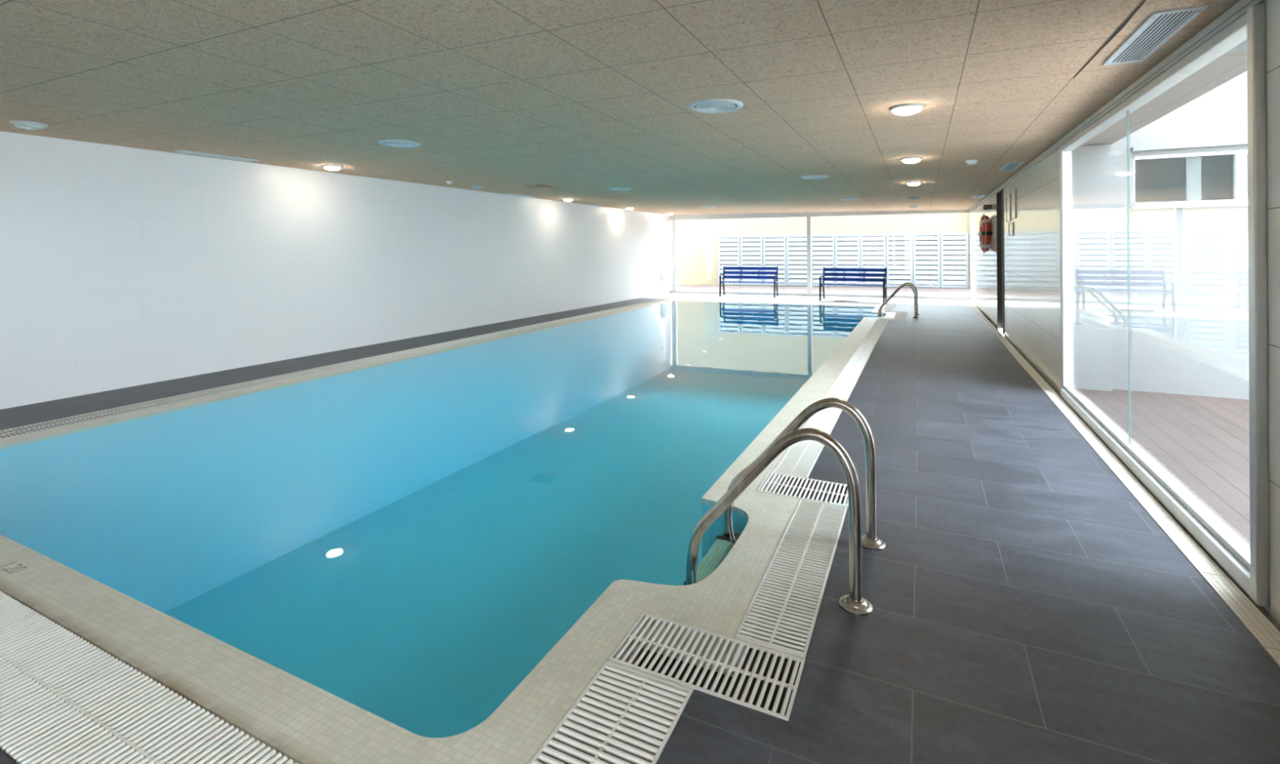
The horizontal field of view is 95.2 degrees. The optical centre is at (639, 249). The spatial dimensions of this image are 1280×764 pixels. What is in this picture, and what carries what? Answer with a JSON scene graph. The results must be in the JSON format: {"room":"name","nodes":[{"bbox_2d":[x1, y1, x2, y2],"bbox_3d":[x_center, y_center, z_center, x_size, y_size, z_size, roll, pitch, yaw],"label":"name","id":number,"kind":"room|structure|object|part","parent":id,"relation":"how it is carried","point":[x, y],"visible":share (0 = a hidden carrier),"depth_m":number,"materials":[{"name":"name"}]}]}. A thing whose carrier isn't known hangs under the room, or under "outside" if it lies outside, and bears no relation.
{"room":"indoor swimming pool","nodes":[
{"label":"indoor swimming pool","id":0,"kind":"room"},
{"bbox_2d":[0,131,671,409],"bbox_3d":[-3.867,0.145,9.302,0.250,2.760,21.425,0,0,26],"label":"wall","id":1,"kind":"structure","parent":0,"point":[121,267],"depth_m":7.12,"materials":[{"name":"white paint"}]},
{"bbox_2d":[0,0,1240,214],"bbox_3d":[0.073,-1.080,7.592,9.070,0.143,22.156,0,0,26],"label":"ceiling","id":2,"kind":"structure","parent":0,"point":[580,100],"depth_m":3.76,"materials":[{"name":"brown tile"}]},
{"bbox_2d":[9,120,48,129],"bbox_3d":[-5.121,-1.033,4.897,0.224,0.050,0.224,0,0,26],"label":"ceiling lamp","id":3,"kind":"object","parent":2,"relation":"attached to","point":[28,125],"visible":1,"depth_m":4.84,"materials":[{"name":"white glass"}]},
{"bbox_2d":[13,123,44,129],"bbox_3d":[-5.121,-1.030,4.897,0.183,0.045,0.183,0,0,26],"label":"diffuser","id":4,"kind":"object","parent":3,"relation":"attached to","point":[24,126],"depth_m":4.86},
{"bbox_2d":[173,150,258,161],"bbox_3d":[-4.809,-1.058,6.655,0.175,0.013,0.800,0,0,26],"label":"ceiling vent","id":5,"kind":"object","parent":2,"relation":"in","point":[178,151],"visible":1,"depth_m":6.62,"materials":[{"name":"metal"}]},
{"bbox_2d":[322,164,342,170],"bbox_3d":[-3.950,-1.041,7.496,0.224,0.050,0.224,0,0,26],"label":"ceiling lamp","id":6,"kind":"object","parent":2,"relation":"attached to","point":[331,167],"visible":1,"depth_m":7.43,"materials":[{"name":"white"}]},
{"bbox_2d":[324,166,340,170],"bbox_3d":[-3.950,-1.038,7.496,0.183,0.045,0.183,0,0,26],"label":"diffuser","id":7,"kind":"object","parent":6,"relation":"attached to","point":[332,168],"depth_m":7.44,"materials":[{"name":"white"}]},
{"bbox_2d":[377,139,420,147],"bbox_3d":[-2.389,-1.047,5.803,0.390,0.015,0.390,0,0,26],"label":"ceiling vent","id":8,"kind":"object","parent":2,"relation":"in","point":[392,143],"visible":1,"depth_m":5.77,"materials":[{"name":"metal"}]},
{"bbox_2d":[444,181,453,184],"bbox_3d":[-3.016,-1.048,9.211,0.132,0.046,0.132,0,0,26],"label":"smoke detector","id":9,"kind":"object","parent":2,"relation":"attached to","point":[446,182],"visible":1,"depth_m":9.17,"materials":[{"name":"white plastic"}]},
{"bbox_2d":[469,185,483,189],"bbox_3d":[-2.781,-1.048,9.930,0.224,0.050,0.224,0,0,26],"label":"ceiling lamp","id":10,"kind":"object","parent":2,"relation":"attached to","point":[474,187],"visible":1,"depth_m":9.86,"materials":[{"name":"white glass"}]},
{"bbox_2d":[471,186,481,189],"bbox_3d":[-2.781,-1.046,9.930,0.183,0.045,0.183,0,0,26],"label":"diffuser","id":11,"kind":"object","parent":10,"relation":"attached to","point":[474,188],"depth_m":9.87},
{"bbox_2d":[502,193,533,197],"bbox_3d":[-2.406,-1.074,11.636,0.175,0.013,0.800,0,0,26],"label":"ceiling vent","id":12,"kind":"object","parent":2,"relation":"in","point":[513,194],"visible":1,"depth_m":11.62,"materials":[{"name":"metal"}]},
{"bbox_2d":[563,198,573,201],"bbox_3d":[-1.544,-1.057,12.553,0.224,0.050,0.224,0,0,26],"label":"ceiling lamp","id":13,"kind":"object","parent":2,"relation":"attached to","point":[564,199],"visible":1,"depth_m":12.48,"materials":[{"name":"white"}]},
{"bbox_2d":[608,187,631,191],"bbox_3d":[-0.354,-1.062,10.318,0.390,0.015,0.390,0,0,26],"label":"ceiling vent","id":14,"kind":"object","parent":2,"relation":"in","point":[611,188],"visible":1,"depth_m":10.22,"materials":[{"name":"metal"}]},
{"bbox_2d":[701,205,715,207],"bbox_3d":[1.718,-1.075,14.702,0.390,0.015,0.390,0,0,26],"label":"ceiling vent","id":15,"kind":"object","parent":2,"relation":"in","point":[701,206],"visible":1,"depth_m":14.62,"materials":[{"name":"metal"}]},
{"bbox_2d":[688,98,742,113],"bbox_3d":[0.548,-1.032,4.227,0.390,0.015,0.390,0,0,26],"label":"ceiling vent","id":16,"kind":"object","parent":2,"relation":"in","point":[713,105],"visible":1,"depth_m":4.19,"materials":[{"name":"metal"}]},
{"bbox_2d":[800,175,828,179],"bbox_3d":[2.538,-1.045,8.485,0.390,0.015,0.390,0,0,26],"label":"ceiling vent","id":17,"kind":"object","parent":2,"relation":"in","point":[808,177],"visible":1,"depth_m":8.46,"materials":[{"name":"metal"}]},
{"bbox_2d":[839,198,858,200],"bbox_3d":[4.439,-1.057,12.398,0.390,0.015,0.390,0,0,26],"label":"ceiling vent","id":18,"kind":"object","parent":2,"relation":"in","point":[842,199],"visible":1,"depth_m":12.34,"materials":[{"name":"metal"}]},
{"bbox_2d":[889,103,924,115],"bbox_3d":[1.943,-1.010,4.255,0.224,0.050,0.224,0,0,26],"label":"ceiling lamp","id":19,"kind":"object","parent":2,"relation":"attached to","point":[906,108],"visible":1,"depth_m":4.19,"materials":[{"name":"white glass"}]},
{"bbox_2d":[893,106,920,115],"bbox_3d":[1.943,-1.008,4.255,0.183,0.045,0.183,0,0,26],"label":"diffuser","id":20,"kind":"object","parent":19,"relation":"attached to","point":[896,110],"depth_m":4.21,"materials":[{"name":"white"}]},
{"bbox_2d":[900,156,921,163],"bbox_3d":[3.116,-1.018,6.710,0.224,0.050,0.224,0,0,26],"label":"ceiling lamp","id":21,"kind":"object","parent":2,"relation":"attached to","point":[913,159],"visible":1,"depth_m":6.64,"materials":[{"name":"white glass"}]},
{"bbox_2d":[902,159,919,163],"bbox_3d":[3.116,-1.015,6.710,0.183,0.045,0.183,0,0,26],"label":"diffuser","id":22,"kind":"object","parent":21,"relation":"attached to","point":[907,161],"depth_m":6.66,"materials":[{"name":"white"}]},
{"bbox_2d":[907,196,919,199],"bbox_3d":[5.600,-1.034,11.951,0.224,0.050,0.224,0,0,26],"label":"ceiling lamp","id":23,"kind":"object","parent":2,"relation":"attached to","point":[913,197],"visible":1,"depth_m":11.88,"materials":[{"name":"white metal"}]},
{"bbox_2d":[906,181,921,186],"bbox_3d":[4.298,-1.026,9.170,0.224,0.050,0.224,0,0,26],"label":"ceiling lamp","id":24,"kind":"object","parent":2,"relation":"attached to","point":[913,184],"visible":1,"depth_m":9.11,"materials":[{"name":"white"}]},
{"bbox_2d":[906,182,919,186],"bbox_3d":[4.298,-1.023,9.170,0.183,0.045,0.183,0,0,26],"label":"diffuser","id":25,"kind":"object","parent":24,"relation":"attached to","point":[908,184],"depth_m":9.12,"materials":[{"name":"white"}]},
{"bbox_2d":[965,160,977,164],"bbox_3d":[3.901,-1.018,6.865,0.132,0.046,0.132,0,0,26],"label":"smoke detector","id":26,"kind":"object","parent":2,"relation":"attached to","point":[969,162],"visible":1,"depth_m":6.83,"materials":[{"name":"white plastic"}]},
{"bbox_2d":[972,194,985,197],"bbox_3d":[6.667,-1.048,11.494,0.175,0.013,0.800,0,0,26],"label":"ceiling vent","id":27,"kind":"object","parent":2,"relation":"in","point":[975,195],"visible":1,"depth_m":11.46,"materials":[{"name":"metal"}]},
{"bbox_2d":[999,161,1024,171],"bbox_3d":[4.658,-1.035,7.333,0.175,0.013,0.800,0,0,26],"label":"ceiling vent","id":28,"kind":"object","parent":2,"relation":"in","point":[1008,166],"visible":1,"depth_m":7.29,"materials":[{"name":"metal"}]},
{"bbox_2d":[1102,4,1208,66],"bbox_3d":[2.475,-1.021,2.846,0.175,0.013,0.800,0,0,26],"label":"ceiling vent","id":29,"kind":"object","parent":2,"relation":"in","point":[1160,26],"visible":1,"depth_m":2.77,"materials":[{"name":"metal"}]},
{"bbox_2d":[0,293,1279,763],"bbox_3d":[0.220,1.458,7.636,9.268,0.120,22.150,0,0,26],"label":"floor","id":30,"kind":"structure","parent":0,"point":[1028,608],"depth_m":2.29,"materials":[{"name":"tile"}]},
{"bbox_2d":[0,591,298,763],"bbox_3d":[-3.012,1.422,2.413,5.555,0.012,0.324,0,0,26],"label":"grate","id":31,"kind":"object","parent":30,"relation":"in","point":[64,700],"visible":1,"depth_m":1.78,"materials":[{"name":"white plastic"}]},
{"bbox_2d":[0,298,671,439],"bbox_3d":[-2.271,1.415,10.035,0.294,0.008,14.036,0,0,26],"label":"grate","id":32,"kind":"object","parent":30,"relation":"on","point":[230,388],"visible":1,"depth_m":6.26,"materials":[{"name":"white plastic"}]},
{"bbox_2d":[0,315,862,737],"bbox_3d":[0.522,2.357,8.909,5.800,1.860,14.500,0,0,26],"label":"basin","id":33,"kind":"object","parent":30,"relation":"in","point":[407,541],"visible":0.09,"depth_m":6.18,"materials":[{"name":"liquid"}]},
{"bbox_2d":[0,298,895,763],"bbox_3d":[0.555,1.472,8.926,5.755,0.150,14.492,0,0,26],"label":"pool coping","id":34,"kind":"object","parent":33,"relation":"on","point":[303,722],"visible":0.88,"depth_m":2.14,"materials":[{"name":"tile"}]},
{"bbox_2d":[0,561,26,573],"bbox_3d":[-2.801,1.421,2.603,0.230,0.005,0.084,0,0,26],"label":"depth marker","id":35,"kind":"object","parent":34,"relation":"attached to","point":[5,570],"visible":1,"depth_m":2.59,"materials":[{"name":"tile"}]},
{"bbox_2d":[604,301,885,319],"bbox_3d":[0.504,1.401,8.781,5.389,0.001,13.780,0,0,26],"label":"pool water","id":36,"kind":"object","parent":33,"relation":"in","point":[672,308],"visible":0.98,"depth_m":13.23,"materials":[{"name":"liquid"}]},
{"bbox_2d":[0,318,907,763],"bbox_3d":[0.598,1.541,7.427,7.870,0.090,21.900,0,0,26],"label":"channel","id":37,"kind":"object","parent":30,"relation":"in","point":[735,535],"visible":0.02,"depth_m":2.12,"materials":[{"name":"white plastic"}]},
{"bbox_2d":[528,660,693,763],"bbox_3d":[-0.196,1.404,1.453,0.311,0.012,1.036,0,0,26],"label":"grate","id":38,"kind":"object","parent":30,"relation":"on","point":[650,683],"visible":1,"depth_m":1.74,"materials":[{"name":"white plastic"}]},
{"bbox_2d":[608,612,804,720],"bbox_3d":[0.227,1.399,1.989,0.608,0.008,0.279,0,0,26],"label":"grate","id":39,"kind":"object","parent":30,"relation":"on","point":[775,682],"visible":1,"depth_m":1.97,"materials":[{"name":"white plastic"}]},
{"bbox_2d":[718,266,778,297],"bbox_3d":[3.196,0.947,17.196,1.650,0.874,0.584,0,0,22],"label":"park bench","id":40,"kind":"object","parent":30,"relation":"on","point":[775,277],"visible":0.99,"depth_m":17.30,"materials":[{"name":"blue paint"}]},
{"bbox_3d":[2.461,0.952,17.497,0.060,0.874,0.584,0,0,22],"label":"frame","id":41,"kind":"part","parent":40,"relation":"part of","materials":[{"name":"black paint"}]},
{"bbox_3d":[3.932,0.942,16.896,0.060,0.874,0.584,0,0,22],"label":"frame","id":42,"kind":"part","parent":40,"relation":"part of","materials":[{"name":"black paint"}]},
{"bbox_2d":[684,397,885,615],"bbox_3d":[0.665,1.559,2.683,0.838,1.674,0.694,0,0,26],"label":"pool ladder","id":43,"kind":"object","parent":30,"relation":"attached to","point":[854,603],"visible":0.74,"depth_m":2.53,"materials":[{"name":"silver metal"}]},
{"bbox_3d":[0.534,1.560,2.433,0.736,1.674,0.046,0,0,26],"label":"handrail","id":44,"kind":"part","parent":43,"relation":"part of","materials":[{"name":"silver metal"}]},
{"bbox_3d":[0.777,1.558,2.915,0.756,1.674,0.046,0,0,26],"label":"handrail","id":45,"kind":"part","parent":43,"relation":"part of","materials":[{"name":"silver metal"}]},
{"bbox_2d":[733,498,847,659],"bbox_3d":[0.729,1.396,2.624,0.249,0.008,1.280,0,0,26],"label":"grate","id":46,"kind":"object","parent":30,"relation":"on","point":[812,533],"visible":1,"depth_m":2.45,"materials":[{"name":"white plastic"}]},
{"bbox_2d":[756,471,848,507],"bbox_3d":[0.964,1.395,3.403,0.499,0.008,0.308,0,0,26],"label":"grate","id":47,"kind":"object","parent":30,"relation":"on","point":[790,477],"visible":0.88,"depth_m":3.39,"materials":[{"name":"white plastic"}]},
{"bbox_2d":[773,320,888,478],"bbox_3d":[2.801,1.383,7.443,0.211,0.008,8.548,0,0,26],"label":"grate","id":48,"kind":"object","parent":30,"relation":"on","point":[800,459],"visible":0.94,"depth_m":4.89,"materials":[{"name":"white plastic"}]},
{"bbox_2d":[834,300,857,302],"bbox_3d":[5.375,1.357,15.239,0.580,0.020,0.080,0,0,26],"label":"floor vent","id":49,"kind":"object","parent":30,"relation":"in","point":[834,300],"visible":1,"depth_m":15.22,"materials":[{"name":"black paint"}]},
{"bbox_2d":[818,266,887,302],"bbox_3d":[5.663,0.931,15.546,1.650,0.874,0.584,0,0,29],"label":"park bench","id":50,"kind":"object","parent":30,"relation":"on","point":[843,274],"visible":0.98,"depth_m":15.68,"materials":[{"name":"blue wood"}]},
{"bbox_3d":[4.968,0.935,15.932,0.060,0.874,0.584,0,0,29],"label":"frame","id":51,"kind":"part","parent":50,"relation":"part of","materials":[{"name":"black paint"}]},
{"bbox_3d":[6.357,0.926,15.159,0.060,0.874,0.584,0,0,29],"label":"frame","id":52,"kind":"part","parent":50,"relation":"part of","materials":[{"name":"black paint"}]},
{"bbox_2d":[883,304,895,311],"bbox_3d":[5.818,1.363,13.630,0.211,0.008,1.392,0,0,26],"label":"grate","id":53,"kind":"object","parent":30,"relation":"on","point":[887,307],"visible":1,"depth_m":13.67,"materials":[{"name":"white plastic"}]},
{"bbox_2d":[878,318,906,321],"bbox_3d":[4.910,1.369,11.341,0.501,0.008,0.280,0,0,26],"label":"grate","id":54,"kind":"object","parent":30,"relation":"on","point":[888,319],"visible":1,"depth_m":11.36,"materials":[{"name":"white plastic"}]},
{"bbox_2d":[883,310,908,312],"bbox_3d":[5.601,1.365,12.781,0.499,0.008,0.305,0,0,26],"label":"grate","id":55,"kind":"object","parent":30,"relation":"on","point":[884,310],"visible":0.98,"depth_m":12.80,"materials":[{"name":"white plastic"}]},
{"bbox_2d":[877,282,919,318],"bbox_3d":[5.320,1.529,12.052,0.838,1.674,0.694,0,0,26],"label":"pool ladder","id":56,"kind":"object","parent":30,"relation":"attached to","point":[910,285],"visible":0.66,"depth_m":11.82,"materials":[{"name":"silver metal"}]},
{"bbox_2d":[893,312,908,319],"bbox_3d":[5.365,1.366,12.002,0.249,0.008,1.285,0,0,26],"label":"grate","id":57,"kind":"object","parent":30,"relation":"on","point":[897,315],"visible":1,"depth_m":11.89,"materials":[{"name":"white plastic"}]},
{"bbox_2d":[965,299,976,307],"bbox_3d":[8.179,1.352,14.435,0.091,0.016,2.292,0,0,26],"label":"drain","id":58,"kind":"object","parent":30,"relation":"on","point":[968,301],"visible":0.96,"depth_m":14.34,"materials":[{"name":"beige plastic"}]},
{"bbox_2d":[972,307,983,315],"bbox_3d":[7.313,1.357,12.632,0.091,0.016,1.692,0,0,26],"label":"drain","id":59,"kind":"object","parent":30,"relation":"on","point":[978,312],"visible":1,"depth_m":12.57,"materials":[{"name":"beige plastic"}]},
{"bbox_2d":[979,315,994,326],"bbox_3d":[6.577,1.362,11.100,0.091,0.016,1.692,0,0,26],"label":"drain","id":60,"kind":"object","parent":30,"relation":"on","point":[984,318],"visible":0.98,"depth_m":11.00,"materials":[{"name":"beige plastic"}]},
{"bbox_2d":[987,325,1005,340],"bbox_3d":[5.841,1.367,9.567,0.091,0.016,1.692,0,0,26],"label":"drain","id":61,"kind":"object","parent":30,"relation":"in","point":[997,333],"visible":0.98,"depth_m":9.44,"materials":[{"name":"beige plastic"}]},
{"bbox_2d":[1000,339,1024,359],"bbox_3d":[5.105,1.371,8.035,0.091,0.016,1.692,0,0,26],"label":"drain","id":62,"kind":"object","parent":30,"relation":"in","point":[1012,350],"visible":1,"depth_m":7.93,"materials":[{"name":"beige plastic"}]},
{"bbox_2d":[1016,359,1051,388],"bbox_3d":[4.380,1.376,6.525,0.091,0.016,1.642,0,0,26],"label":"drain","id":63,"kind":"object","parent":30,"relation":"in","point":[1031,371],"visible":0.99,"depth_m":6.40,"materials":[{"name":"beige plastic"}]},
{"bbox_2d":[1040,387,1089,429],"bbox_3d":[3.709,1.381,5.128,0.091,0.016,1.442,0,0,26],"label":"drain","id":64,"kind":"object","parent":30,"relation":"in","point":[1066,411],"visible":1,"depth_m":5.01,"materials":[{"name":"beige plastic"}]},
{"bbox_2d":[1075,428,1173,519],"bbox_3d":[3.042,1.385,3.739,0.091,0.016,1.622,0,0,26],"label":"drain","id":65,"kind":"object","parent":30,"relation":"on","point":[1135,487],"visible":1,"depth_m":3.52,"materials":[{"name":"beige plastic"}]},
{"bbox_2d":[1151,515,1227,577],"bbox_3d":[2.564,1.388,2.743,0.091,0.016,0.572,0,0,26],"label":"drain","id":66,"kind":"object","parent":30,"relation":"in","point":[1189,548],"visible":0.98,"depth_m":2.71,"materials":[{"name":"beige plastic"}]},
{"bbox_2d":[1200,572,1279,650],"bbox_3d":[2.326,1.389,2.248,0.091,0.016,0.512,0,0,26],"label":"drain","id":67,"kind":"object","parent":30,"relation":"on","point":[1259,626],"visible":1,"depth_m":2.23,"materials":[{"name":"beige plastic"}]},
{"bbox_2d":[1264,647,1279,667],"bbox_3d":[2.090,1.391,1.756,0.091,0.016,0.562,0,0,26],"label":"drain","id":68,"kind":"object","parent":30,"relation":"in","point":[1273,654],"visible":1,"depth_m":2.00,"materials":[{"name":"beige plastic"}]},
{"bbox_2d":[669,212,804,216],"bbox_3d":[4.983,-1.187,17.206,8.630,0.210,0.170,0,0,22],"label":"wall","id":69,"kind":"structure","parent":0,"point":[793,212],"depth_m":18.18,"materials":[{"name":"white paint"}]},
{"bbox_2d":[670,209,970,299],"bbox_3d":[4.994,0.143,17.200,8.640,2.450,0.140,0,0,22],"label":"window","id":70,"kind":"structure","parent":69,"relation":"in","point":[808,215],"depth_m":17.15,"materials":[{"name":"white metal"}]},
{"bbox_3d":[1.104,0.188,18.742,0.130,2.240,0.120,0,0,22],"label":"post","id":71,"kind":"part","parent":70,"relation":"part of","materials":[{"name":"white metal"}]},
{"bbox_3d":[4.981,0.163,17.194,0.120,2.240,0.120,0,0,22],"label":"post","id":72,"kind":"part","parent":70,"relation":"part of","materials":[{"name":"white metal"}]},
{"bbox_3d":[4.997,1.325,17.201,8.630,0.085,0.140,0,0,22],"label":"sill","id":73,"kind":"part","parent":70,"relation":"part of","materials":[{"name":"white metal"}]},
{"bbox_2d":[671,213,970,288],"bbox_3d":[5.222,-0.298,22.424,22.195,3.570,0.254,0,0,19],"label":"wall","id":74,"kind":"structure","parent":0,"point":[691,266],"depth_m":22.29,"materials":[{"name":"beige paint"}]},
{"bbox_2d":[717,235,740,284],"bbox_3d":[3.465,0.433,22.808,0.856,1.910,0.110,0,0,19],"label":"panel","id":75,"kind":"object","parent":74,"relation":"attached to","point":[728,246],"visible":0.88,"depth_m":22.83,"materials":[{"name":"white metal"}]},
{"bbox_2d":[740,235,763,285],"bbox_3d":[4.294,0.427,22.528,0.856,1.910,0.110,0,0,19],"label":"panel","id":76,"kind":"object","parent":74,"relation":"attached to","point":[751,246],"visible":0.84,"depth_m":22.54,"materials":[{"name":"white metal"}]},
{"bbox_2d":[763,235,786,285],"bbox_3d":[5.122,0.422,22.248,0.856,1.910,0.110,0,0,19],"label":"panel","id":77,"kind":"object","parent":74,"relation":"attached to","point":[774,246],"visible":0.92,"depth_m":22.25,"materials":[{"name":"white metal"}]},
{"bbox_2d":[786,235,807,285],"bbox_3d":[5.951,0.417,21.968,0.856,1.910,0.110,0,0,19],"label":"panel","id":78,"kind":"object","parent":74,"relation":"attached to","point":[796,245],"visible":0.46,"depth_m":22.00,"materials":[{"name":"white metal"}]},
{"bbox_2d":[811,234,835,286],"bbox_3d":[6.779,0.411,21.688,0.856,1.910,0.110,0,0,19],"label":"panel","id":79,"kind":"object","parent":74,"relation":"attached to","point":[823,245],"visible":0.88,"depth_m":21.71,"materials":[{"name":"white metal"}]},
{"bbox_2d":[835,234,860,286],"bbox_3d":[7.608,0.406,21.408,0.856,1.910,0.110,0,0,19],"label":"panel","id":80,"kind":"object","parent":74,"relation":"attached to","point":[846,246],"visible":0.89,"depth_m":21.43,"materials":[{"name":"white metal"}]},
{"bbox_2d":[860,233,885,286],"bbox_3d":[8.436,0.401,21.128,0.856,1.910,0.110,0,0,19],"label":"panel","id":81,"kind":"object","parent":74,"relation":"attached to","point":[873,246],"visible":0.83,"depth_m":21.15,"materials":[{"name":"white wood"}]},
{"bbox_2d":[886,233,912,287],"bbox_3d":[9.264,0.396,20.848,0.856,1.910,0.110,0,0,19],"label":"panel","id":82,"kind":"object","parent":74,"relation":"attached to","point":[900,251],"visible":0.93,"depth_m":20.87,"materials":[{"name":"white metal"}]},
{"bbox_2d":[912,233,940,287],"bbox_3d":[10.093,0.390,20.568,0.856,1.910,0.110,0,0,19],"label":"panel","id":83,"kind":"object","parent":74,"relation":"attached to","point":[926,246],"visible":1,"depth_m":20.59,"materials":[{"name":"white metal"}]},
{"bbox_2d":[940,232,968,288],"bbox_3d":[10.921,0.385,20.288,0.856,1.910,0.110,0,0,19],"label":"panel","id":84,"kind":"object","parent":74,"relation":"attached to","point":[953,246],"visible":1,"depth_m":20.31,"materials":[{"name":"white metal"}]},
{"bbox_2d":[969,0,1279,631],"bbox_3d":[4.145,0.093,5.753,0.090,2.760,21.960,0,0,26],"label":"wall","id":85,"kind":"structure","parent":0,"point":[1032,256],"depth_m":5.97,"materials":[{"name":"tile"}]},
{"bbox_2d":[977,213,991,253],"bbox_3d":[6.610,-0.297,11.191,0.169,0.768,0.768,0,0,26],"label":"lifebuoy","id":86,"kind":"object","parent":85,"relation":"hanging from","point":[985,233],"visible":1,"depth_m":10.95,"materials":[{"name":"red plastic"}]},
{"bbox_2d":[982,204,991,209],"bbox_3d":[6.581,-0.792,11.092,0.130,0.090,0.400,0,0,26],"label":"wall bracket","id":87,"kind":"object","parent":85,"relation":"attached to","point":[984,206],"visible":1,"depth_m":10.92,"materials":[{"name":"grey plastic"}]},
{"bbox_2d":[995,188,1004,334],"bbox_3d":[6.045,0.171,9.711,0.112,2.380,0.840,0,0,26],"label":"door","id":88,"kind":"structure","parent":85,"relation":"in","point":[999,195],"depth_m":10.04,"materials":[{"name":"metal"}]},
{"bbox_2d":[1005,194,1010,222],"bbox_3d":[5.535,-0.611,8.777,0.014,0.390,0.420,0,0,26],"label":"plate","id":89,"kind":"object","parent":85,"relation":"attached to","point":[1007,197],"visible":1,"depth_m":8.75,"materials":[{"name":"silver metal"}]},
{"bbox_3d":[5.538,-0.611,8.776,0.008,0.366,0.396,0,0,26],"label":"plate","id":90,"kind":"part","parent":89,"relation":"part of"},
{"bbox_2d":[1008,222,1013,235],"bbox_3d":[5.418,-0.292,8.529,0.014,0.195,0.430,0,0,26],"label":"plate","id":91,"kind":"object","parent":85,"relation":"attached to","point":[1011,225],"visible":1,"depth_m":8.52,"materials":[{"name":"silver metal"}]},
{"bbox_3d":[5.421,-0.292,8.528,0.008,0.171,0.406,0,0,26],"label":"plate","id":92,"kind":"part","parent":91,"relation":"part of","materials":[{"name":"silver metal"}]},
{"bbox_2d":[1010,189,1016,219],"bbox_3d":[5.299,-0.634,8.286,0.014,0.400,0.430,0,0,26],"label":"plate","id":93,"kind":"object","parent":85,"relation":"attached to","point":[1013,193],"visible":1,"depth_m":8.28,"materials":[{"name":"silver metal"}]},
{"bbox_3d":[5.302,-0.634,8.285,0.008,0.376,0.406,0,0,26],"label":"plate","id":94,"kind":"part","parent":93,"relation":"part of","materials":[{"name":"silver metal"}]},
{"bbox_2d":[968,0,1266,212],"bbox_3d":[4.085,-0.986,5.790,0.033,0.050,21.980,0,0,26],"label":"trim","id":95,"kind":"structure","parent":85,"relation":"attached to","point":[1239,9],"depth_m":3.22,"materials":[{"name":"metal"}]},
{"bbox_2d":[1059,3,1270,608],"bbox_3d":[3.219,0.213,3.882,0.110,2.333,3.655,0,0,26],"label":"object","id":96,"kind":"structure","parent":85,"relation":"in","point":[1251,571],"depth_m":2.39,"materials":[{"name":"white metal"}]},
{"bbox_3d":[3.196,-0.929,3.837,0.090,0.048,3.530,0,0,26],"label":"head rail","id":97,"kind":"part","parent":96,"relation":"part of","materials":[{"name":"metal"}]},
{"bbox_3d":[3.206,1.325,3.839,0.100,0.101,3.530,0,0,26],"label":"sill","id":98,"kind":"part","parent":96,"relation":"part of","materials":[{"name":"white metal"}]},
{"label":"outside","id":99,"kind":"structure","parent":0,"visible":0},
{"bbox_2d":[1073,388,1250,551],"bbox_3d":[4.096,1.469,3.207,2.010,0.090,5.520,0,0,26],"label":"deck","id":100,"kind":"object","parent":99,"point":[1202,443],"visible":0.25,"depth_m":4.35,"materials":[{"name":"wood"}]},
{"bbox_2d":[1071,144,1112,391],"bbox_3d":[4.588,0.211,6.073,0.430,2.520,0.320,0,0,26],"label":"wall","id":101,"kind":"structure","parent":100,"relation":"on","point":[1091,250],"depth_m":5.90,"materials":[{"name":"white paint"}]},
{"bbox_3d":[0.109,-1.386,7.625,9.110,0.330,22.248,0,0,26],"label":"roof slab","id":102,"kind":"structure","parent":0,"visible":0},
{"bbox_2d":[1080,39,1247,146],"bbox_3d":[3.540,-1.313,3.854,0.430,0.520,5.220,0,0,26],"label":"soffit","id":103,"kind":"structure","parent":102,"relation":"attached to","point":[1232,64],"depth_m":3.95,"materials":[{"name":"white paint"}]},
{"bbox_3d":[4.896,1.464,-0.555,6.710,0.090,11.610,0,0,26],"label":"paving","id":104,"kind":"object","parent":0,"visible":0},
{"bbox_2d":[1111,71,1248,399],"bbox_3d":[7.623,-2.099,4.675,6.280,7.100,0.200,0,0,26],"label":"wall","id":105,"kind":"structure","parent":104,"relation":"on","point":[1189,299],"depth_m":5.69,"materials":[{"name":"white paint"}]},
{"bbox_2d":[1130,139,1247,151],"bbox_3d":[5.518,-1.000,5.542,1.340,0.040,0.065,0,0,26],"label":"ledge","id":106,"kind":"object","parent":105,"relation":"attached to","point":[1244,142],"visible":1,"depth_m":5.62,"materials":[{"name":"white paint"}]},
{"bbox_2d":[1131,150,1248,208],"bbox_3d":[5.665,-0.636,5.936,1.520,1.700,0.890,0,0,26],"label":"window","id":107,"kind":"structure","parent":105,"relation":"in","point":[1209,179],"depth_m":6.15,"materials":[{"name":"grey glass"}]},
{"bbox_3d":[5.527,-0.420,5.554,1.340,0.026,0.080,0,0,26],"label":"sill","id":108,"kind":"part","parent":107,"relation":"part of","materials":[{"name":"white metal"}]},
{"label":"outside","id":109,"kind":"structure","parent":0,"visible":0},
{"bbox_2d":[676,284,970,296],"bbox_3d":[4.388,1.447,20.666,22.000,0.090,7.352,0,0,26],"label":"deck","id":110,"kind":"object","parent":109,"point":[847,290],"visible":0.06,"depth_m":20.07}
]}

